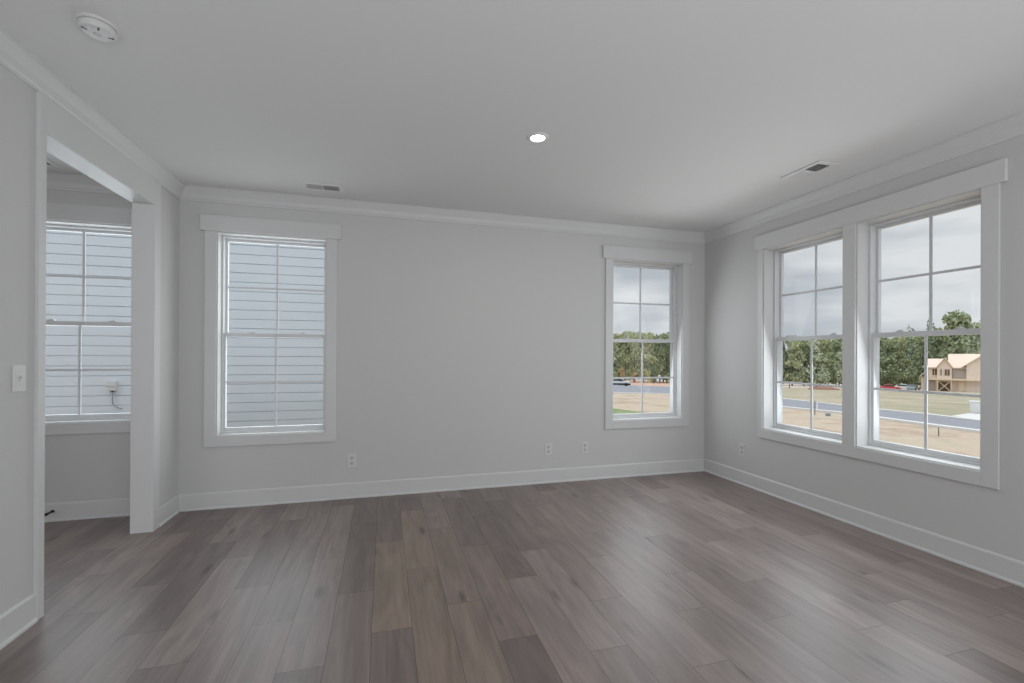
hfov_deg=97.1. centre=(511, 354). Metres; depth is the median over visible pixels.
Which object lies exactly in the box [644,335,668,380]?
leafy tree
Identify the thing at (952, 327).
autumn tree
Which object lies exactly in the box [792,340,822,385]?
leafy tree
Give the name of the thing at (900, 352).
autumn tree
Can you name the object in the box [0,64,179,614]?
wall
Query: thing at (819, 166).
ceiling vent
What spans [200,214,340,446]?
window
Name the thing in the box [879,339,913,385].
leafy tree
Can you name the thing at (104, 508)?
baseboard
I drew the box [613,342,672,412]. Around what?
grille
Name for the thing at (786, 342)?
leafy tree
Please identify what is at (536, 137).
recessed light
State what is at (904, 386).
car
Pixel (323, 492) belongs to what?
baseboard
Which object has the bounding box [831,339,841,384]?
leafy tree
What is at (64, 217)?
window
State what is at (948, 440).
ground
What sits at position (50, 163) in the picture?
ceiling vent
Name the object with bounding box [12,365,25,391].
light switch
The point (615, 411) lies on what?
lawn strip
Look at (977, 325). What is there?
leafy tree
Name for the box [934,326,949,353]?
autumn tree
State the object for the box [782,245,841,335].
grille
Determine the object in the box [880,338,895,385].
leafy tree
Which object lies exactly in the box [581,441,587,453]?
outlet
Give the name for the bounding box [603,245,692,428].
window
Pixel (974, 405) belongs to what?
utility box
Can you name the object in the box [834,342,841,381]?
tree
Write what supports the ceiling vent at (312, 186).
in the ceiling
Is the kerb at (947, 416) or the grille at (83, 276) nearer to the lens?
the grille at (83, 276)
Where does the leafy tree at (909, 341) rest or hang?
on the ground
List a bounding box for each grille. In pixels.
[45,326,130,413]
[46,232,130,320]
[226,338,322,425]
[228,245,323,333]
[613,268,670,338]
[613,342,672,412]
[778,340,841,428]
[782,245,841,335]
[874,336,979,448]
[879,216,980,330]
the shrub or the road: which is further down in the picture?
the road
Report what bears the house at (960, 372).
on the field at (949, 405)
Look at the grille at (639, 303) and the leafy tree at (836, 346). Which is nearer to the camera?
the grille at (639, 303)
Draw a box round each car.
[879,384,900,388]
[895,384,912,389]
[907,385,919,389]
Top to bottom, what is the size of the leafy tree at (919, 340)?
18.944 m
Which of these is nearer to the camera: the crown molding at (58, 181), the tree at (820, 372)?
the crown molding at (58, 181)
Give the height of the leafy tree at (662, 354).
20.764 m
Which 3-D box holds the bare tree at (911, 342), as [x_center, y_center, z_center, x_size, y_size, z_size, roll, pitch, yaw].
[141.130,1.100,159.325,6.806,23.500,5.524,0,0,7]
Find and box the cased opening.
[33,91,160,619]
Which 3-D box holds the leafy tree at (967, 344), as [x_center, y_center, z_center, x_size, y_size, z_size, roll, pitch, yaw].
[137.642,-0.980,137.797,15.680,25.831,15.552,0,0,-5]
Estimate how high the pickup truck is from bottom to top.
1.930 m
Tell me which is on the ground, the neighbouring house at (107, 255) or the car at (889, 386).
the neighbouring house at (107, 255)
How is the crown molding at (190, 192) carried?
attached to the wall at (463, 349)
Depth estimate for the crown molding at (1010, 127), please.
3.29 m
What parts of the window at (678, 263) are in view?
sash, sash, frame, head casing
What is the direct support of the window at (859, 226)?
in the wall at (990, 519)
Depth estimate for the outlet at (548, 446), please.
4.71 m
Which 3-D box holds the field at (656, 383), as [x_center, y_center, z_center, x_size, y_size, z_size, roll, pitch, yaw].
[64.521,11.491,183.037,100.409,8.156,161.247,0,0,-16]
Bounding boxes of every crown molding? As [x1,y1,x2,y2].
[0,27,184,199]
[47,172,117,194]
[181,185,704,243]
[704,111,1023,243]
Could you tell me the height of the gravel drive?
4.834 m
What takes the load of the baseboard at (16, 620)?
attached to the wall at (17, 99)
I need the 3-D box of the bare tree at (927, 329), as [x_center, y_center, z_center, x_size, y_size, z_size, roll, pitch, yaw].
[147.727,-0.087,159.557,6.138,26.323,7.562,0,0,-39]
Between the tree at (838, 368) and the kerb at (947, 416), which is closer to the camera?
the kerb at (947, 416)
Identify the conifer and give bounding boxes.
[651,364,656,382]
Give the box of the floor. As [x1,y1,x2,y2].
[0,471,1023,682]
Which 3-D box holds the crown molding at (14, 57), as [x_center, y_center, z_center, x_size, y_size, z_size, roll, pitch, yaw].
[-1.741,-1.362,0.168,0.062,0.114,7.600,0,0,-16]
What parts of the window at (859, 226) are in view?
frame, sash, sash, head casing, frame, sash, sash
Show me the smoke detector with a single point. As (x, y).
(96, 27)
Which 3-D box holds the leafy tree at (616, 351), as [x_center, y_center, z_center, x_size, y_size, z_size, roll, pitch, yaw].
[42.630,1.147,195.575,13.417,23.405,13.308,0,0,3]
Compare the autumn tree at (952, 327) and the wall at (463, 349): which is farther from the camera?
the autumn tree at (952, 327)
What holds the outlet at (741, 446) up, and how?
attached to the wall at (990, 519)
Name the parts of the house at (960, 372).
wrap panel, wrap panel, sheathing panel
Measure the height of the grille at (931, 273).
0.830 m
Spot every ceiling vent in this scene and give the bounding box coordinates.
[47,159,61,167]
[299,181,344,193]
[781,160,838,180]
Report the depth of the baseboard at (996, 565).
3.30 m
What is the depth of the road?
34.29 m
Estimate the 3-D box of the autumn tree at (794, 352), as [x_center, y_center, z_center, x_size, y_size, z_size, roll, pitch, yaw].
[98.233,3.418,159.343,8.864,16.831,9.312,0,0,-33]
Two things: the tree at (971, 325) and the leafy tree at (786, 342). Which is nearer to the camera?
the tree at (971, 325)
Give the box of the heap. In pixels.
[808,386,839,389]
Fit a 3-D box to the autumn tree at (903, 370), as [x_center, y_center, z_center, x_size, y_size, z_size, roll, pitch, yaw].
[139.146,3.282,163.825,9.687,19.133,9.220,0,0,15]
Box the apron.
[952,413,979,418]
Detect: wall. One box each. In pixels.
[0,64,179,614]
[45,189,704,502]
[704,135,1023,561]
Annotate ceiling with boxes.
[0,0,1023,231]
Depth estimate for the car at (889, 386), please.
115.47 m
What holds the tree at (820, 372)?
on the ground
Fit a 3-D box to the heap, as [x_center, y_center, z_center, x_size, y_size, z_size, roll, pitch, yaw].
[74.527,8.082,107.985,6.400,1.000,3.200,0,0,35]
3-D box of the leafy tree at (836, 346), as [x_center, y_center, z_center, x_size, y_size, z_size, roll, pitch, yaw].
[120.413,3.567,167.607,10.115,18.234,10.197,0,0,5]
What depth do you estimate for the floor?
2.48 m
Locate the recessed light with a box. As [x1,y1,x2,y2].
[527,132,548,142]
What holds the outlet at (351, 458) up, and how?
attached to the wall at (463, 349)
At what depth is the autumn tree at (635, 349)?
177.06 m
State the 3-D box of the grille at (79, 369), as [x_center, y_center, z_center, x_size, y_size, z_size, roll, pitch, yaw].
[-3.555,0.130,3.717,0.806,0.737,0.008,0,0,-16]
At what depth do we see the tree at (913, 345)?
162.87 m
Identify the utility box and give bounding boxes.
[106,381,122,408]
[969,400,979,413]
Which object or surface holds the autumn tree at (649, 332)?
on the ground
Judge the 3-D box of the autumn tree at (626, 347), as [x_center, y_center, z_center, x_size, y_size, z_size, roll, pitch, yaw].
[46.306,1.202,186.509,9.910,22.395,10.411,0,0,-37]
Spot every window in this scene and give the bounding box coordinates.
[45,202,131,434]
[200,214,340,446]
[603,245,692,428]
[754,158,1007,489]
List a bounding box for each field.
[630,381,669,385]
[783,388,979,415]
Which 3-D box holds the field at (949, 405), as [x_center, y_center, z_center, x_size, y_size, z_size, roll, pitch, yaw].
[91.962,7.559,89.135,159.588,6.620,91.767,0,0,-16]
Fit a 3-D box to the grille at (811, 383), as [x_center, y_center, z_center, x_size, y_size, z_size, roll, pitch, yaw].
[2.705,0.272,4.079,0.008,0.813,0.733,0,0,-16]
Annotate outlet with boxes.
[347,453,355,467]
[545,443,551,454]
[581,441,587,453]
[739,443,744,456]
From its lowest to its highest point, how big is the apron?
0.503 m
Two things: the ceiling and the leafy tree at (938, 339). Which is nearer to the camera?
the ceiling
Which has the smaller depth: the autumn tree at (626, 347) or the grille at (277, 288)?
the grille at (277, 288)
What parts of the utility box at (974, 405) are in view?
door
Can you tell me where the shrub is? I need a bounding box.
[644,370,652,382]
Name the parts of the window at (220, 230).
head casing, frame, sash, sash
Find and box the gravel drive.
[783,384,840,387]
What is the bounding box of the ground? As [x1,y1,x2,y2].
[613,380,979,457]
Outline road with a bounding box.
[613,385,979,428]
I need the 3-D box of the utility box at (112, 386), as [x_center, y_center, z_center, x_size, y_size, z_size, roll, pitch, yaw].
[-5.190,0.533,5.910,0.159,0.371,0.070,0,0,-16]
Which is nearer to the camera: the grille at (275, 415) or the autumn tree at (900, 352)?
the grille at (275, 415)
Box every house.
[45,230,323,426]
[919,354,979,391]
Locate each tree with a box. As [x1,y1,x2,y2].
[613,332,630,374]
[613,334,623,376]
[614,330,633,380]
[624,333,645,382]
[627,332,656,382]
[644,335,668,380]
[646,332,662,379]
[654,333,669,382]
[783,341,806,385]
[783,342,795,383]
[785,335,796,384]
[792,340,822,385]
[801,340,830,383]
[818,339,837,383]
[826,339,841,384]
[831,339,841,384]
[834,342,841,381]
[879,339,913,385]
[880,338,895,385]
[884,337,904,385]
[888,337,914,384]
[891,337,919,383]
[903,325,917,377]
[903,336,936,382]
[904,341,923,384]
[913,336,944,385]
[915,318,940,384]
[919,309,979,370]
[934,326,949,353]
[943,325,960,359]
[947,322,979,352]
[973,322,979,345]
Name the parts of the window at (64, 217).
casing, sash, sash, head casing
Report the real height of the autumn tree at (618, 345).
24.072 m
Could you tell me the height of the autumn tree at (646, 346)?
21.023 m
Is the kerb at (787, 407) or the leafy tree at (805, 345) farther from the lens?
the leafy tree at (805, 345)
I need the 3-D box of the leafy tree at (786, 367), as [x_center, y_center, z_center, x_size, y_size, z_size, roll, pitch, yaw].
[96.963,2.917,162.750,9.008,18.317,8.934,0,0,2]
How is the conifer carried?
on the ground
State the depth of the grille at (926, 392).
3.25 m
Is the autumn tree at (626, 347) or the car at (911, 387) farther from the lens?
the autumn tree at (626, 347)
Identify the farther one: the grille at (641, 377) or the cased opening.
the grille at (641, 377)
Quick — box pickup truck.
[613,379,630,385]
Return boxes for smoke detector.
[74,12,119,42]
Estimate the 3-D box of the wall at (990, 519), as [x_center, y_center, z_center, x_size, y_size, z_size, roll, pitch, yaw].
[3.360,0.002,1.611,0.190,3.290,7.600,0,0,-16]
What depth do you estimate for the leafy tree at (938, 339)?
162.48 m
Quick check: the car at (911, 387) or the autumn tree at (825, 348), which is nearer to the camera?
the car at (911, 387)
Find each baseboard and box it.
[0,494,179,649]
[44,498,129,521]
[179,458,703,511]
[704,458,1023,587]
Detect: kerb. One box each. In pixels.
[613,392,979,432]
[633,385,979,420]
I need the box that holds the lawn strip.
[613,408,645,413]

